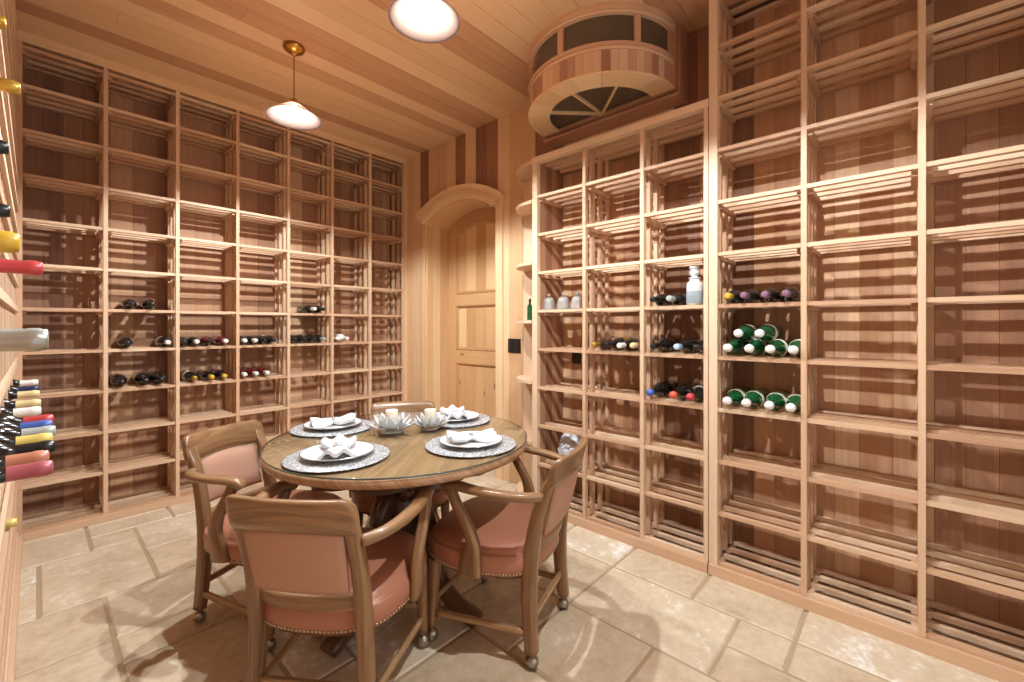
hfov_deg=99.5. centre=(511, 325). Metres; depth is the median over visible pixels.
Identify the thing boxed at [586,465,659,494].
shelf
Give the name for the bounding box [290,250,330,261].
shelf
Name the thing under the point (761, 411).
shelf
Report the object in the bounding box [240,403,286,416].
shelf
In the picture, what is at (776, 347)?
wine bottle
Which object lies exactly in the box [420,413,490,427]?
placemat
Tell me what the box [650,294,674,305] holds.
wine bottle
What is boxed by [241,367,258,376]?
wine bottle
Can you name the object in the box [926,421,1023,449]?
shelf
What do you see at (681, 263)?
shelf
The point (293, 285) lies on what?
shelf
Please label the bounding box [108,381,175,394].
shelf
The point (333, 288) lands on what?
shelf
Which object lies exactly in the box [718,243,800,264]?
shelf
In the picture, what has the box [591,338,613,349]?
wine bottle
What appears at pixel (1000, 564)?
shelf
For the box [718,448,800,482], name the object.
shelf
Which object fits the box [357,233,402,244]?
shelf
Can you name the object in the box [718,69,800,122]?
shelf
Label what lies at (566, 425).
shelf
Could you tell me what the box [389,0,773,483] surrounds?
wall
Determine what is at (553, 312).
shelf
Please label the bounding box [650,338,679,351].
wine bottle
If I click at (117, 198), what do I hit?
shelf
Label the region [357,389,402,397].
shelf
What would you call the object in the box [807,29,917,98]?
shelf
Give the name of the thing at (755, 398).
wine bottle
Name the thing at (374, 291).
shelf
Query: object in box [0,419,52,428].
wine bottle
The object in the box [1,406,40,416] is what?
wine bottle
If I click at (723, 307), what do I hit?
shelf
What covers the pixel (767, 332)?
wine bottle
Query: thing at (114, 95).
shelf
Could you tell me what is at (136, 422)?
shelf
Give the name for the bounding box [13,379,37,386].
wine bottle
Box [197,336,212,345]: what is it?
wine bottle
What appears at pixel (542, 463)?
shelf
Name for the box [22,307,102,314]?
shelf
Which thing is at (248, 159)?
shelf
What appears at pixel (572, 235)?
shelf
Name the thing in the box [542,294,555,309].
jar
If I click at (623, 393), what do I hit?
shelf
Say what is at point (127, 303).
wine bottle
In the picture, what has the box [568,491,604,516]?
shelf
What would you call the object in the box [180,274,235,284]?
shelf
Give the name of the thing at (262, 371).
wine bottle
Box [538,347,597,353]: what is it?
shelf
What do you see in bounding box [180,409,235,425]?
shelf
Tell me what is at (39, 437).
wine bottle
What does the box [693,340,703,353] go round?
wine bottle
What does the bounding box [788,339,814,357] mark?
wine bottle
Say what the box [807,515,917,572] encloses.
shelf
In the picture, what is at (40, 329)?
wine bottle
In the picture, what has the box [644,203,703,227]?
shelf
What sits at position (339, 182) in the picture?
shelf
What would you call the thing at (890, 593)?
shelf
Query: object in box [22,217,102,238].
shelf
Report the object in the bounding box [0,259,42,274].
wine bottle
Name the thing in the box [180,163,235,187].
shelf
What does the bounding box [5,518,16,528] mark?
wine bottle
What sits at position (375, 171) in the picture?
shelf
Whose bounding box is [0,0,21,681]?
wine rack
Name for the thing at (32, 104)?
shelf
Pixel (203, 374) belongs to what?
wine bottle
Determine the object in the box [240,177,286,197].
shelf
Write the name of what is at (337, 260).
shelf
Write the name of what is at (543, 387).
shelf
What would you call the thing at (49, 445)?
wine bottle
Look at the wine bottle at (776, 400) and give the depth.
2.10 m
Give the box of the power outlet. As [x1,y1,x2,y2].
[572,352,580,363]
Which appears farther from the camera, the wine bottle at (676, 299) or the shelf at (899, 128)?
the wine bottle at (676, 299)
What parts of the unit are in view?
fan pane, rail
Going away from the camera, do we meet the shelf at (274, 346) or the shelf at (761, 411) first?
the shelf at (761, 411)
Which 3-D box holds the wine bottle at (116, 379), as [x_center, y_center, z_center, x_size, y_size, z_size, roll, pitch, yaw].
[-2.677,0.373,2.955,0.323,0.087,0.087,0,0,42]
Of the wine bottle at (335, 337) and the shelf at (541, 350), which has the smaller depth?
the shelf at (541, 350)
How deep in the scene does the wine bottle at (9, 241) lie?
0.64 m
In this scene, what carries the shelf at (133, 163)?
attached to the wine rack at (229, 229)
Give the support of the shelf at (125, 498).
attached to the wine rack at (229, 229)
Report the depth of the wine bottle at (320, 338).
3.89 m
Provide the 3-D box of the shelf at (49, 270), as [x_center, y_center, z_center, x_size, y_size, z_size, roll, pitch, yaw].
[-2.875,-0.355,2.777,0.301,0.038,0.354,0,0,42]
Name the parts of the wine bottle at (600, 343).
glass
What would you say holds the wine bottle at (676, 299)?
on the wine rack at (621, 234)
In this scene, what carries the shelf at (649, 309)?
attached to the wine rack at (621, 234)
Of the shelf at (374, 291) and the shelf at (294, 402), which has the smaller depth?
the shelf at (294, 402)
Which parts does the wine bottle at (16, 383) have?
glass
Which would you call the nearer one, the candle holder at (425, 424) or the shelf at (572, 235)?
the candle holder at (425, 424)
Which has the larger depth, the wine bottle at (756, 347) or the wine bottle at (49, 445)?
the wine bottle at (756, 347)
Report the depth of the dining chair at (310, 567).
1.30 m
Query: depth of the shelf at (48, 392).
2.80 m
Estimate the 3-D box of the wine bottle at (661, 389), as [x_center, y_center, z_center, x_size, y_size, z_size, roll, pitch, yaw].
[0.869,0.373,2.531,0.087,0.087,0.323,0,0,42]
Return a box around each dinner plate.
[299,441,374,460]
[303,417,361,429]
[436,410,479,421]
[439,431,502,447]
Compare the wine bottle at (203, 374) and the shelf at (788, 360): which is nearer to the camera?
the shelf at (788, 360)
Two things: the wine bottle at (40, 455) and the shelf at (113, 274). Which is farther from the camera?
the shelf at (113, 274)
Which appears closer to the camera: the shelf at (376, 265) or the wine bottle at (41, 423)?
the wine bottle at (41, 423)
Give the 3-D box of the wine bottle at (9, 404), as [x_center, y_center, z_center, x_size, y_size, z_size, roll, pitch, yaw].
[-1.934,0.298,1.567,0.074,0.074,0.315,0,0,42]
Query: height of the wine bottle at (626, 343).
0.075 m
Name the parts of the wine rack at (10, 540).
cradle rail, cradle rail, cradle rail, cradle rail, cradle rail, cradle rail, cradle rail, cradle rail, cradle rail, cradle rail, cradle rail, cradle rail, cradle rail, cradle rail, cradle rail, cradle rail, cradle rail, cradle rail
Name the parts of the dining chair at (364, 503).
leg, seat, nail trim, rail, leg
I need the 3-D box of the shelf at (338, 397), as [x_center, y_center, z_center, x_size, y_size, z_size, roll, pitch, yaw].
[-1.612,0.700,4.166,0.301,0.038,0.354,0,0,42]
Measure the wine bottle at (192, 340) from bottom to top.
0.075 m
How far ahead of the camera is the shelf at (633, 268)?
2.74 m
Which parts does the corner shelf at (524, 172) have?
quarter shelf, quarter shelf, quarter shelf, quarter shelf, quarter shelf, quarter shelf, quarter shelf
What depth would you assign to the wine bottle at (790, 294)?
2.03 m
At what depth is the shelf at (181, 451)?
3.19 m
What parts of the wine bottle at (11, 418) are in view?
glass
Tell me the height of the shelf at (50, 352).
0.038 m
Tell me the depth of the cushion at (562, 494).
1.66 m
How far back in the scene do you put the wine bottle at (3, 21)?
1.01 m
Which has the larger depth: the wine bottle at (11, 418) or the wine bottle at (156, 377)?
the wine bottle at (156, 377)
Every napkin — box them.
[310,413,355,428]
[317,434,356,459]
[440,405,470,419]
[446,428,495,442]
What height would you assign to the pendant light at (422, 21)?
0.350 m
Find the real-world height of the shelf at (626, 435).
0.038 m
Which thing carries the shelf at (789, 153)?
attached to the wine rack at (866, 157)
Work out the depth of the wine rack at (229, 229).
3.23 m
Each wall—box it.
[26,57,387,511]
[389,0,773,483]
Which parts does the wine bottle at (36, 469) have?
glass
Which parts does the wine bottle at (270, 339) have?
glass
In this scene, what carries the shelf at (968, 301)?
attached to the wine rack at (866, 157)
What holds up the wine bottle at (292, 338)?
on the wine rack at (229, 229)
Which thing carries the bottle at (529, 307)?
on the corner shelf at (524, 172)
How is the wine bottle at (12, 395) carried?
on the wine rack at (10, 540)
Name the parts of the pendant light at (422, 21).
bulb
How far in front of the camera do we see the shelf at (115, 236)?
3.08 m
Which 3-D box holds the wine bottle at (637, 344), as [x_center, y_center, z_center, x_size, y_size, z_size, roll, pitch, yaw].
[0.790,0.112,2.596,0.080,0.080,0.310,0,0,42]
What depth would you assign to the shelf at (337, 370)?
4.16 m
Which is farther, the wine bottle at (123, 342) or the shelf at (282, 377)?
the shelf at (282, 377)
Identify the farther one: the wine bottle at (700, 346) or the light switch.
the light switch
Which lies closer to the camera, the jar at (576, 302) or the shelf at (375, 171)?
the jar at (576, 302)
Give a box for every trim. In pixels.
[17,30,406,400]
[415,183,504,479]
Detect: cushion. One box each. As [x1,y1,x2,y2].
[201,443,260,501]
[243,530,349,594]
[542,467,578,534]
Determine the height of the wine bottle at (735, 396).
0.089 m
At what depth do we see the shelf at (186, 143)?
3.37 m
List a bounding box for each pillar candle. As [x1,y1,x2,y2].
[385,409,397,420]
[424,407,435,419]
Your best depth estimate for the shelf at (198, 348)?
3.37 m
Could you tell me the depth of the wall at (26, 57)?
2.90 m
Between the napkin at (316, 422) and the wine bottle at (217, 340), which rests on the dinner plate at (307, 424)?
the napkin at (316, 422)
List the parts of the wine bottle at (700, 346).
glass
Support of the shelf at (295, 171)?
attached to the wine rack at (229, 229)
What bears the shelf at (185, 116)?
attached to the wine rack at (229, 229)
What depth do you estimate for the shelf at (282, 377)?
3.62 m
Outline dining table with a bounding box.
[259,411,526,657]
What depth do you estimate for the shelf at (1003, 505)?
1.71 m
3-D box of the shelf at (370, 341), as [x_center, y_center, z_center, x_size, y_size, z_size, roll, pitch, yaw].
[-1.359,0.173,4.444,0.301,0.038,0.354,0,0,42]
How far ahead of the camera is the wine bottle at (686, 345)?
2.38 m
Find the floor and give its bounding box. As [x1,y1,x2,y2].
[14,470,1023,681]
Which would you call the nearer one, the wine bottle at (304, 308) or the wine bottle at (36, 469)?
the wine bottle at (36, 469)
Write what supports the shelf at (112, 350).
attached to the wine rack at (229, 229)
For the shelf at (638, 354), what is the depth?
2.71 m
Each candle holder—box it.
[366,412,416,434]
[410,412,449,430]
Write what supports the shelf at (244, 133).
attached to the wine rack at (229, 229)
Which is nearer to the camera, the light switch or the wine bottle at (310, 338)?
the light switch
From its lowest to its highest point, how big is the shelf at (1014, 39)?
0.038 m
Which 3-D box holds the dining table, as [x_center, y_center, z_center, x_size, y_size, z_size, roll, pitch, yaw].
[-0.507,0.887,2.020,1.157,0.757,1.157,0,0,-25]
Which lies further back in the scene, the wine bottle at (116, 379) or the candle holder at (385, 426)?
the wine bottle at (116, 379)
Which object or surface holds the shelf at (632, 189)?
attached to the wine rack at (621, 234)
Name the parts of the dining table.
leg, leg, glass, leg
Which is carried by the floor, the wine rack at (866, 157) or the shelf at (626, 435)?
the wine rack at (866, 157)
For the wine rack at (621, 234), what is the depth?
2.71 m
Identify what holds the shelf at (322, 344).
attached to the wine rack at (229, 229)
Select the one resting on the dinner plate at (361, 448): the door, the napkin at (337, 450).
the napkin at (337, 450)
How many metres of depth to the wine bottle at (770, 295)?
2.09 m
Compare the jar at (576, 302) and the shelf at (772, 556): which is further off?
the jar at (576, 302)
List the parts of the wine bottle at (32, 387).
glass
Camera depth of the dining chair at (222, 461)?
1.88 m
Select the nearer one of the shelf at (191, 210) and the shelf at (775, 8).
the shelf at (775, 8)
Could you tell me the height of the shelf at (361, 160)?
0.038 m
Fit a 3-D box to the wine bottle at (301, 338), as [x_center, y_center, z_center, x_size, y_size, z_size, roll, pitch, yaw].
[-1.884,0.115,3.822,0.315,0.074,0.074,0,0,42]
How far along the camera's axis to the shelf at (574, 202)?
3.02 m
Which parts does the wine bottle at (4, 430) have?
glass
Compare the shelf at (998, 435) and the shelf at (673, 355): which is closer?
the shelf at (998, 435)
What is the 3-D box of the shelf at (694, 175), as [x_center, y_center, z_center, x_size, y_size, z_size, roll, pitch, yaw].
[0.975,-0.883,2.471,0.329,0.038,0.301,0,0,42]
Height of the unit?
0.407 m
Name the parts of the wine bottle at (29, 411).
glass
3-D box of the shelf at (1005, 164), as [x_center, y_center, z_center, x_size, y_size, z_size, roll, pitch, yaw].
[1.848,-0.619,1.677,0.365,0.038,0.301,0,0,42]
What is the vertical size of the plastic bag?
0.227 m
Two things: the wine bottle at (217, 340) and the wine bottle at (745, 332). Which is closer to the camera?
the wine bottle at (745, 332)
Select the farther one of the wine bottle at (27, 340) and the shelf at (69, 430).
the shelf at (69, 430)
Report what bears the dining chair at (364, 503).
on the floor
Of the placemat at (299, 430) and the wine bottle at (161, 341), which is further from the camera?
the wine bottle at (161, 341)
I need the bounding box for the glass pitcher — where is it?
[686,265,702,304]
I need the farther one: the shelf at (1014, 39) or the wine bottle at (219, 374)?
the wine bottle at (219, 374)
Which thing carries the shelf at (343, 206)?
attached to the wine rack at (229, 229)
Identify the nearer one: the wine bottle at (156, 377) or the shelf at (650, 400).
the shelf at (650, 400)
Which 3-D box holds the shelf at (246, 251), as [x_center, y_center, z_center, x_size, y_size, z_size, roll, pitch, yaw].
[-2.117,-0.619,3.611,0.301,0.038,0.354,0,0,42]
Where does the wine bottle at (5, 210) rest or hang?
on the wine rack at (10, 540)
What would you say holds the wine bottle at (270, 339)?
on the wine rack at (229, 229)
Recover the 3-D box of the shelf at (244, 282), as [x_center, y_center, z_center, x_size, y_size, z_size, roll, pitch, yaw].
[-2.117,-0.355,3.611,0.301,0.038,0.354,0,0,42]
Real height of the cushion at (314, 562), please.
0.208 m
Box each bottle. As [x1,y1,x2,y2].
[0,14,6,29]
[0,77,20,94]
[0,140,8,154]
[0,203,10,217]
[0,230,19,252]
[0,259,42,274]
[0,328,48,333]
[0,330,48,351]
[0,413,53,422]
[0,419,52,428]
[0,425,55,436]
[0,432,52,444]
[0,440,54,455]
[0,450,48,466]
[0,460,52,483]
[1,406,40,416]
[4,399,40,408]
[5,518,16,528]
[8,390,39,399]
[10,385,38,391]
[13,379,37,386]
[108,373,126,386]
[115,337,132,347]
[119,299,136,308]
[131,371,149,384]
[138,299,155,309]
[148,370,165,383]
[153,336,170,346]
[180,336,187,346]
[180,370,197,381]
[185,336,199,345]
[196,369,214,380]
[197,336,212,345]
[210,368,227,379]
[211,336,228,345]
[240,336,247,344]
[240,369,247,377]
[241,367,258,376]
[242,335,257,344]
[251,335,266,343]
[252,366,269,375]
[261,335,275,343]
[290,335,297,343]
[293,335,306,342]
[296,305,316,312]
[300,334,316,342]
[309,334,325,342]
[312,305,324,312]
[325,334,339,341]
[334,334,348,341]
[527,299,531,319]
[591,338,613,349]
[604,337,632,349]
[617,338,639,350]
[630,337,653,350]
[646,380,677,396]
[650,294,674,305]
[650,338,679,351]
[666,293,686,305]
[669,382,698,399]
[673,338,700,352]
[686,384,703,401]
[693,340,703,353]
[722,386,750,405]
[723,338,748,354]
[724,290,744,303]
[733,324,759,340]
[740,289,764,302]
[741,387,769,407]
[744,339,768,355]
[754,324,782,341]
[761,288,784,302]
[764,389,790,409]
[765,339,790,356]
[782,287,800,301]
[785,391,800,412]
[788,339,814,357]
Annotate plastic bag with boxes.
[558,433,581,468]
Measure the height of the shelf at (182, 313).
0.038 m
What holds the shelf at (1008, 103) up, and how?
attached to the wine rack at (866, 157)
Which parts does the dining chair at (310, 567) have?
leg, arm, rail, cross rail, seat frame, nail trim, seat, leg, arm, leg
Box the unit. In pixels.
[528,2,687,147]
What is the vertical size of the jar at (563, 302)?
0.113 m
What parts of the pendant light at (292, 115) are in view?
lamp shade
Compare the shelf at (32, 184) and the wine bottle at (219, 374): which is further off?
the wine bottle at (219, 374)
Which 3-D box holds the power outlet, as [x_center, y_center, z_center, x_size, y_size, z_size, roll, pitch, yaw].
[0.465,0.215,3.132,0.072,0.116,0.012,0,0,42]
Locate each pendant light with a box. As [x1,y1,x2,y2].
[264,40,321,129]
[388,0,460,43]
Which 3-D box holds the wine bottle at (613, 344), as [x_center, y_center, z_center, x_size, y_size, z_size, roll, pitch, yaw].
[0.665,0.112,2.709,0.082,0.082,0.310,0,0,42]
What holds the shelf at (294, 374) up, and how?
attached to the wine rack at (229, 229)
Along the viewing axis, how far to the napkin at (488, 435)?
1.84 m
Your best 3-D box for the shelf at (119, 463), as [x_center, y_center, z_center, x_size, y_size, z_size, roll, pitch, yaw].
[-2.622,0.964,3.055,0.301,0.038,0.354,0,0,42]
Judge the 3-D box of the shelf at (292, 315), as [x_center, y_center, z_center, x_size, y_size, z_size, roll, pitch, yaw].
[-1.865,-0.091,3.889,0.301,0.038,0.354,0,0,42]
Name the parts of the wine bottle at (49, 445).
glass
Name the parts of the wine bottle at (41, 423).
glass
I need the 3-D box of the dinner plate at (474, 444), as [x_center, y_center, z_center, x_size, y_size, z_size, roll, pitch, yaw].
[-0.176,0.494,1.865,0.274,0.022,0.274,0,0,42]
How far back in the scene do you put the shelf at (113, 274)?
3.08 m
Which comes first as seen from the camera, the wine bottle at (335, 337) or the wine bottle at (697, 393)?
the wine bottle at (697, 393)
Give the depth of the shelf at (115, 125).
3.08 m
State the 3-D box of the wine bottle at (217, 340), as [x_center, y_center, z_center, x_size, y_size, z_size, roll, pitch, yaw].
[-2.278,0.115,3.390,0.315,0.075,0.075,0,0,42]
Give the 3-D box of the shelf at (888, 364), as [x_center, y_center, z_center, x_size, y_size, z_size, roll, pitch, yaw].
[1.562,0.173,1.938,0.365,0.038,0.301,0,0,42]
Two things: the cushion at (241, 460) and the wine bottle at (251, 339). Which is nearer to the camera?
the cushion at (241, 460)
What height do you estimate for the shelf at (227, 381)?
0.038 m
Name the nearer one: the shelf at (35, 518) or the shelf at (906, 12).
the shelf at (906, 12)
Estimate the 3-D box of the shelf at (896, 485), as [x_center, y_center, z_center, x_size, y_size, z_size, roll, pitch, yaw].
[1.562,0.700,1.938,0.365,0.038,0.301,0,0,42]
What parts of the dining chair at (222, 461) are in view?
leg, arm, rail, nail trim, nail trim, cross rail, leg, leg, seat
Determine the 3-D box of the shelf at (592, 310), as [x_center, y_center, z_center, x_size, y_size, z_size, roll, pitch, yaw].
[0.702,-0.091,2.720,0.365,0.038,0.301,0,0,42]
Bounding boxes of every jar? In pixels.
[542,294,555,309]
[557,293,569,308]
[570,292,581,308]
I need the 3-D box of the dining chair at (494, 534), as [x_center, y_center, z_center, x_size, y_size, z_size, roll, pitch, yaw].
[-0.009,0.876,1.857,0.632,0.786,0.619,0,0,25]
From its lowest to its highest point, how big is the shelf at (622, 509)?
0.038 m
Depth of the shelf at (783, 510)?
2.21 m
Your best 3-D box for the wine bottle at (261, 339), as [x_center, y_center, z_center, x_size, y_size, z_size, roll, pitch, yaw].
[-2.095,0.115,3.590,0.315,0.075,0.075,0,0,42]
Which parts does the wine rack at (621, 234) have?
post, panel, panel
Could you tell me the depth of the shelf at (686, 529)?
2.45 m
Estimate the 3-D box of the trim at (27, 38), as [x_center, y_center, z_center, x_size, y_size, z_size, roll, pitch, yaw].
[-2.116,-0.230,3.397,0.024,3.000,3.020,0,0,42]
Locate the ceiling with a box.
[15,0,769,165]
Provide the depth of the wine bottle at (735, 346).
2.21 m
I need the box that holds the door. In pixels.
[449,207,494,416]
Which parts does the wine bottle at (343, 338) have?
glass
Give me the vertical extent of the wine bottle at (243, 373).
0.074 m
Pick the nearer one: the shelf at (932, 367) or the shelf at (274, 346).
the shelf at (932, 367)
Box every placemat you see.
[281,443,389,472]
[289,419,373,436]
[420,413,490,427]
[425,434,515,456]
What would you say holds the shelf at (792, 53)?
attached to the wine rack at (866, 157)
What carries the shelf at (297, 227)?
attached to the wine rack at (229, 229)
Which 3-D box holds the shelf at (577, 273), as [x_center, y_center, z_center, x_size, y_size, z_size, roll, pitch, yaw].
[0.412,-0.355,2.983,0.372,0.038,0.301,0,0,42]
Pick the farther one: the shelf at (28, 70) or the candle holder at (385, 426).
the shelf at (28, 70)
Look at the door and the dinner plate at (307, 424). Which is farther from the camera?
the door
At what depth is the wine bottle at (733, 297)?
2.20 m
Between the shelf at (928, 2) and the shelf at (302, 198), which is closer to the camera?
the shelf at (928, 2)
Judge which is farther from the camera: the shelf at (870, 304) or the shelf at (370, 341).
the shelf at (370, 341)
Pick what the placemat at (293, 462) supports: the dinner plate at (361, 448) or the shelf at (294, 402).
the dinner plate at (361, 448)
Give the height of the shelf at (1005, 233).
0.038 m
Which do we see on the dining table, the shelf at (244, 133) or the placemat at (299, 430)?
the placemat at (299, 430)
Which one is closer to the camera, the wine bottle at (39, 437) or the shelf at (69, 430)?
the wine bottle at (39, 437)
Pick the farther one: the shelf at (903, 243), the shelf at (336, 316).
the shelf at (336, 316)
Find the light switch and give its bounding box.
[508,339,520,352]
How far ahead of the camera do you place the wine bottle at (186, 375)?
3.20 m
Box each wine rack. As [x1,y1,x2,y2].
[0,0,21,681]
[16,39,404,542]
[531,99,708,573]
[708,0,1023,681]
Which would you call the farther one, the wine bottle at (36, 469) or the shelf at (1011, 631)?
the shelf at (1011, 631)
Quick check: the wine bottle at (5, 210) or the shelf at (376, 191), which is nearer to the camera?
the wine bottle at (5, 210)
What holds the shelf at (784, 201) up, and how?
attached to the wine rack at (866, 157)
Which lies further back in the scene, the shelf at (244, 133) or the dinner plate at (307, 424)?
the shelf at (244, 133)
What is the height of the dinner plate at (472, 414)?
0.022 m
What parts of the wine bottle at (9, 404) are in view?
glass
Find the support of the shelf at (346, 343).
attached to the wine rack at (229, 229)
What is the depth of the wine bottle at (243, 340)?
3.42 m
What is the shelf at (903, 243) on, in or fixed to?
attached to the wine rack at (866, 157)
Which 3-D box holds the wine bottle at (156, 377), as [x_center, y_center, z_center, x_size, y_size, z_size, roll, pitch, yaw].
[-2.537,0.373,3.108,0.323,0.087,0.087,0,0,42]
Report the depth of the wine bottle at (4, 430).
1.19 m
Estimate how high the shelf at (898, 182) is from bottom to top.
0.038 m
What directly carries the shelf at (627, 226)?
attached to the wine rack at (621, 234)
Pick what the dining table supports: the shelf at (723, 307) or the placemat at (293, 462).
the placemat at (293, 462)
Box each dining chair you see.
[182,420,343,650]
[225,480,433,681]
[349,400,448,527]
[427,437,587,668]
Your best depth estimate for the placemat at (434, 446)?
1.77 m
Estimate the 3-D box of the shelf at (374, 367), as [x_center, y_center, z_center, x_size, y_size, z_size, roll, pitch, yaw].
[-1.359,0.436,4.444,0.301,0.038,0.354,0,0,42]
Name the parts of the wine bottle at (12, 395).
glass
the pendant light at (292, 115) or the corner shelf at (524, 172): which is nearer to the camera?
the pendant light at (292, 115)
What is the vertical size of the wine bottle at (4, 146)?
0.075 m
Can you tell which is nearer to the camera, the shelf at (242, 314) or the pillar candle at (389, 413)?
the pillar candle at (389, 413)
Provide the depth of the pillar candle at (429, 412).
2.12 m
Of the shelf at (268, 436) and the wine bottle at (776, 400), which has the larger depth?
the shelf at (268, 436)
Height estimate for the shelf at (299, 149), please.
0.038 m
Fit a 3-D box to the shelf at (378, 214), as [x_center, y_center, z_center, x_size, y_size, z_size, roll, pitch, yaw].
[-1.359,-1.146,4.444,0.301,0.038,0.354,0,0,42]
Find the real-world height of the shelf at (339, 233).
0.038 m
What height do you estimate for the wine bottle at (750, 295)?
0.075 m
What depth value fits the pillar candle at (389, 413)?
2.06 m
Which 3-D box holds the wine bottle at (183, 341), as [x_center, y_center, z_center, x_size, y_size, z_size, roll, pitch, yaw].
[-2.448,0.115,3.203,0.315,0.075,0.075,0,0,42]
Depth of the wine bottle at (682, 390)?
2.40 m
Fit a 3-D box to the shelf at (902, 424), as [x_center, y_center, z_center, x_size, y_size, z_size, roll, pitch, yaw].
[1.562,0.436,1.938,0.365,0.038,0.301,0,0,42]
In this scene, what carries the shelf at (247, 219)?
attached to the wine rack at (229, 229)
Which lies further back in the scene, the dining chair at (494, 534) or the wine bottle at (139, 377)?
the wine bottle at (139, 377)
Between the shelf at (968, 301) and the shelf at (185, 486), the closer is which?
the shelf at (968, 301)
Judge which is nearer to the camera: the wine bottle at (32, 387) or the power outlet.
the wine bottle at (32, 387)
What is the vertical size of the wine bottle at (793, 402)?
0.088 m
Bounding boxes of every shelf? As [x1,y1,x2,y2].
[22,44,102,90]
[22,83,102,123]
[22,128,102,161]
[22,173,102,200]
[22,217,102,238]
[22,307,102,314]
[22,348,102,357]
[22,386,102,399]
[22,462,102,491]
[22,500,102,533]
[43,264,102,276]
[53,424,102,440]
[108,72,175,110]
[108,106,175,140]
[108,147,175,175]
[108,187,175,210]
[108,228,175,245]
[108,268,175,280]
[108,309,175,315]
[108,346,175,354]
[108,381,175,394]
[108,416,175,435]
[108,451,175,475]
[108,486,175,513]
[180,95,235,127]
[180,126,235,155]
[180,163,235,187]
[180,200,235,219]
[180,237,235,252]
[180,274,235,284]
[180,311,235,316]
[180,345,235,351]
[180,378,235,388]
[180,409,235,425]
[180,448,183,461]
[180,481,193,496]
[240,114,286,141]
[240,143,286,167]
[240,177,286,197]
[240,210,286,227]
[240,244,286,257]
[240,278,286,287]
[240,312,286,317]
[240,343,286,349]
[240,373,286,383]
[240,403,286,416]
[264,433,278,443]
[290,130,330,154]
[290,157,330,178]
[290,188,330,206]
[290,219,330,234]
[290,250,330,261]
[290,282,330,289]
[290,313,330,317]
[290,342,330,347]
[290,370,330,378]
[290,398,330,410]
[320,144,368,165]
[320,169,368,187]
[320,198,368,213]
[320,227,368,239]
[320,256,368,265]
[320,285,368,292]
[320,367,368,373]
[320,393,368,402]
[325,341,368,345]
[334,314,368,318]
[357,156,402,174]
[357,179,402,195]
[357,206,402,220]
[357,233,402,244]
[357,260,402,269]
[357,287,402,294]
[357,365,402,370]
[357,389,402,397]
[363,340,402,343]
[367,315,402,318]
[516,161,552,491]
[538,184,604,208]
[538,225,604,244]
[538,267,604,279]
[538,309,581,315]
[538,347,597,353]
[538,382,604,393]
[538,418,604,435]
[538,459,604,477]
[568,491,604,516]
[586,169,659,197]
[586,215,659,236]
[586,261,659,275]
[586,307,639,314]
[586,349,653,358]
[586,387,653,403]
[586,426,659,449]
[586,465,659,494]
[586,502,659,537]
[644,152,703,185]
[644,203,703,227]
[644,254,703,270]
[644,305,703,313]
[644,351,703,361]
[644,395,703,412]
[644,436,703,462]
[644,478,703,512]
[644,519,703,559]
[718,11,800,75]
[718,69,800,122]
[718,127,800,169]
[718,185,800,217]
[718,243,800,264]
[718,302,800,312]
[718,354,800,367]
[718,404,800,424]
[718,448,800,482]
[718,495,800,539]
[718,540,800,593]
[719,0,792,26]
[807,0,916,44]
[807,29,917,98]
[807,97,917,151]
[807,164,917,204]
[807,231,917,257]
[807,298,917,310]
[807,357,917,373]
[807,409,917,439]
[807,462,917,506]
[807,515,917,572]
[807,565,917,634]
[926,0,937,5]
[926,0,1023,66]
[926,69,1023,126]
[926,144,1023,187]
[926,219,1023,248]
[926,295,1023,308]
[926,361,1023,374]
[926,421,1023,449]
[926,481,1023,524]
[926,541,1023,599]
[926,599,1023,671]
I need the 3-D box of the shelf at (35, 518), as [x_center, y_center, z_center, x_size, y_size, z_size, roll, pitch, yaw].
[-2.875,1.228,2.777,0.301,0.038,0.354,0,0,42]
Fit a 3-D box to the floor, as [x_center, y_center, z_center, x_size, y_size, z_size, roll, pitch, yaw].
[-0.387,1.310,1.856,5.790,0.080,3.535,0,0,42]
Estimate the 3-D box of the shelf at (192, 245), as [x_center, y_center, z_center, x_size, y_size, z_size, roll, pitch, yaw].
[-2.370,-0.619,3.333,0.301,0.038,0.354,0,0,42]
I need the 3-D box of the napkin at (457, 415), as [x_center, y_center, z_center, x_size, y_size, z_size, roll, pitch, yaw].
[-0.310,0.470,2.357,0.136,0.049,0.210,0,0,-18]
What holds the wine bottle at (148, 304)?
on the wine rack at (229, 229)
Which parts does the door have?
panel moulding, panel moulding, panel moulding, panel, panel, panel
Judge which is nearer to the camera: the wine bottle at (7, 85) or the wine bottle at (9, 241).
the wine bottle at (9, 241)
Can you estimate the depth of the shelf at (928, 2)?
1.89 m
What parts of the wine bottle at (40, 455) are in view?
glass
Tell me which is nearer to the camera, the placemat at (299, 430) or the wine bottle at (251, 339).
the placemat at (299, 430)
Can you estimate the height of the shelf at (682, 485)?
0.038 m
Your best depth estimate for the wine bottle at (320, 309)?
3.88 m
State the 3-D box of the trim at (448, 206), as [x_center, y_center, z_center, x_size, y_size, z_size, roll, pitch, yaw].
[-0.416,0.006,4.032,1.190,2.528,0.338,0,0,42]
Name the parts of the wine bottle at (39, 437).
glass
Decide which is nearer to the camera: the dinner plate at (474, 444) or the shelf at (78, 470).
the dinner plate at (474, 444)
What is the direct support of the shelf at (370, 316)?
attached to the wine rack at (229, 229)

